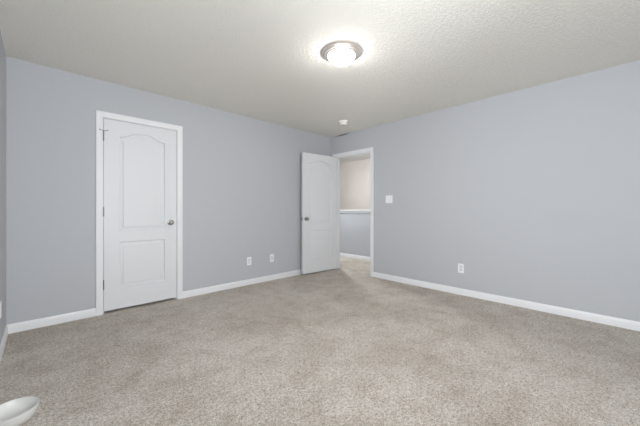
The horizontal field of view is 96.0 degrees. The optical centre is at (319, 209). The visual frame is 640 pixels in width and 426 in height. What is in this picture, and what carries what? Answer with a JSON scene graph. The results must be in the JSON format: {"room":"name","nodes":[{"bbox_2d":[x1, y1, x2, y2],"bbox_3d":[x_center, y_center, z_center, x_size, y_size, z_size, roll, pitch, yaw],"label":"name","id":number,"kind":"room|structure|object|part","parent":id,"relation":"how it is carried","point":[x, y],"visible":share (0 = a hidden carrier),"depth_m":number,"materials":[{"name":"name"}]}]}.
{"room":"empty bedroom","nodes":[
{"label":"empty bedroom","id":0,"kind":"room"},
{"bbox_2d":[0,31,5,343],"bbox_3d":[-1.242,-0.125,0.876,0.120,2.440,4.486,0,0,-44],"label":"wall","id":1,"kind":"structure","parent":0,"point":[2,49],"depth_m":2.29,"materials":[{"name":"grey paint"}]},
{"bbox_2d":[0,301,1,317],"bbox_3d":[-2.392,0.750,2.160,0.008,0.117,0.072,0,0,-44],"label":"wall outlet","id":2,"kind":"object","parent":1,"relation":"attached to","point":[0,301],"visible":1,"depth_m":2.15,"materials":[{"name":"white plastic"}]},
{"bbox_2d":[0,325,7,362],"bbox_3d":[-1.194,1.054,0.922,0.012,0.081,4.486,0,0,-44],"label":"baseboard","id":3,"kind":"structure","parent":1,"relation":"attached to","point":[5,335],"depth_m":2.27,"materials":[{"name":"white paint"}]},
{"bbox_2d":[6,56,329,324],"bbox_3d":[-1.324,-0.125,3.997,4.335,2.440,0.120,0,0,-44],"label":"wall","id":4,"kind":"structure","parent":0,"point":[242,174],"depth_m":2.96,"materials":[{"name":"grey paint"}]},
{"bbox_2d":[99,118,176,310],"bbox_3d":[-2.008,0.058,3.237,0.756,2.022,0.099,0,0,-44],"label":"door","id":5,"kind":"structure","parent":4,"relation":"in","point":[140,222],"depth_m":3.23,"materials":[{"name":"white paint"}]},
{"bbox_3d":[-1.776,0.155,3.437,0.066,0.066,0.064,0,0,-44],"label":"knob","id":6,"kind":"part","parent":5,"relation":"part of","materials":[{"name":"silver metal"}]},
{"bbox_2d":[96,110,182,315],"bbox_3d":[-2.038,0.038,3.295,0.845,2.114,0.138,0,0,-44],"label":"door frame","id":7,"kind":"structure","parent":4,"relation":"attached to","point":[100,115],"depth_m":3.10,"materials":[{"name":"white paint"}]},
{"bbox_2d":[7,269,300,333],"bbox_3d":[-1.278,1.054,3.950,4.097,0.081,0.012,0,0,-44],"label":"baseboard","id":8,"kind":"structure","parent":4,"relation":"attached to","point":[52,320],"depth_m":2.93,"materials":[{"name":"white paint"}]},
{"bbox_2d":[247,257,250,264],"bbox_3d":[-1.030,0.753,4.192,0.072,0.117,0.008,0,0,-44],"label":"wall outlet","id":9,"kind":"object","parent":4,"relation":"attached to","point":[248,258],"visible":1,"depth_m":4.19,"materials":[{"name":"white plastic"}]},
{"bbox_2d":[270,254,273,261],"bbox_3d":[-0.742,0.755,4.464,0.072,0.117,0.016,0,0,-44],"label":"outlet","id":10,"kind":"object","parent":4,"relation":"attached to","point":[271,255],"visible":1,"depth_m":4.47,"materials":[{"name":"white plastic"}]},
{"bbox_2d":[0,256,639,425],"bbox_3d":[-0.061,1.145,4.423,6.745,0.100,8.190,0,0,-44],"label":"floor","id":11,"kind":"structure","parent":0,"point":[345,345],"depth_m":2.07,"materials":[{"name":"beige carpet"}]},
{"bbox_2d":[0,396,39,425],"bbox_3d":[-1.578,1.058,1.479,0.201,0.072,0.201,0,0,-44],"label":"bowl","id":12,"kind":"object","parent":11,"relation":"on","point":[16,412],"visible":1,"depth_m":1.51,"materials":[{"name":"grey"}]},
{"bbox_2d":[0,0,639,162],"bbox_3d":[-0.061,-1.405,4.423,6.745,0.120,8.190,0,0,-44],"label":"ceiling","id":13,"kind":"structure","parent":0,"point":[263,60],"depth_m":2.41,"materials":[{"name":"white paint"}]},
{"bbox_2d":[321,41,361,65],"bbox_3d":[0.183,-1.297,2.469,0.348,0.097,0.348,0,0,-44],"label":"ceiling light","id":14,"kind":"object","parent":13,"relation":"attached to","point":[339,53],"visible":1,"depth_m":2.39,"materials":[{"name":"white glass"}]},
{"bbox_2d":[339,120,348,125],"bbox_3d":[0.362,-1.317,4.414,0.156,0.057,0.156,0,0,-44],"label":"smoke detector","id":15,"kind":"object","parent":13,"relation":"attached to","point":[341,122],"visible":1,"depth_m":4.37,"materials":[{"name":"white plastic"}]},
{"bbox_2d":[340,159,369,209],"bbox_3d":[1.854,-0.125,7.209,0.120,2.440,6.600,0,0,-44],"label":"wall","id":16,"kind":"structure","parent":0,"point":[355,175],"depth_m":8.02,"materials":[{"name":"beige paint"}]},
{"bbox_2d":[340,213,369,256],"bbox_3d":[0.955,0.585,6.341,0.120,1.020,6.600,0,0,-44],"label":"wall","id":17,"kind":"structure","parent":0,"point":[354,227],"depth_m":6.42,"materials":[{"name":"grey paint"}]},
{"bbox_2d":[340,253,369,260],"bbox_3d":[0.907,1.054,6.295,0.012,0.081,6.600,0,0,-44],"label":"baseboard","id":18,"kind":"structure","parent":17,"relation":"attached to","point":[341,254],"depth_m":6.41,"materials":[{"name":"white paint"}]},
{"bbox_2d":[340,210,369,212],"bbox_3d":[0.955,0.047,6.341,0.180,0.072,6.600,0,0,-44],"label":"trim","id":19,"kind":"structure","parent":17,"relation":"on","point":[341,211],"depth_m":6.41,"materials":[{"name":"white paint"}]},
{"bbox_2d":[330,60,639,321],"bbox_3d":[1.792,-0.125,3.804,0.118,2.440,4.486,0,0,-44],"label":"wall","id":20,"kind":"structure","parent":0,"point":[535,190],"depth_m":3.23,"materials":[{"name":"grey paint"}]},
{"bbox_2d":[332,147,372,276],"bbox_3d":[0.597,0.041,5.043,0.154,2.107,0.902,0,0,-44],"label":"door frame","id":21,"kind":"structure","parent":20,"relation":"attached to","point":[366,150],"depth_m":4.91,"materials":[{"name":"white paint"}]},
{"bbox_2d":[301,152,336,273],"bbox_3d":[0.000,0.064,5.016,0.778,2.022,0.157,0,0,-39],"label":"door","id":22,"kind":"structure","parent":21,"relation":"attached to","point":[318,172],"depth_m":4.96,"materials":[{"name":"white paint"}]},
{"bbox_2d":[386,195,391,202],"bbox_3d":[1.064,-0.157,4.459,0.021,0.117,0.117,0,0,-44],"label":"light switch","id":23,"kind":"object","parent":20,"relation":"attached to","point":[388,198],"visible":1,"depth_m":4.45,"materials":[{"name":"white plastic"}]},
{"bbox_2d":[458,263,463,272],"bbox_3d":[1.808,0.756,3.698,0.008,0.117,0.072,0,0,-44],"label":"wall outlet","id":24,"kind":"object","parent":20,"relation":"attached to","point":[460,266],"visible":1,"depth_m":3.70,"materials":[{"name":"white plastic"}]},
{"bbox_2d":[373,272,639,330],"bbox_3d":[2.082,1.054,3.410,0.012,0.081,3.517,0,0,-44],"label":"baseboard","id":25,"kind":"structure","parent":20,"relation":"attached to","point":[613,321],"depth_m":3.20,"materials":[{"name":"white paint"}]}
]}

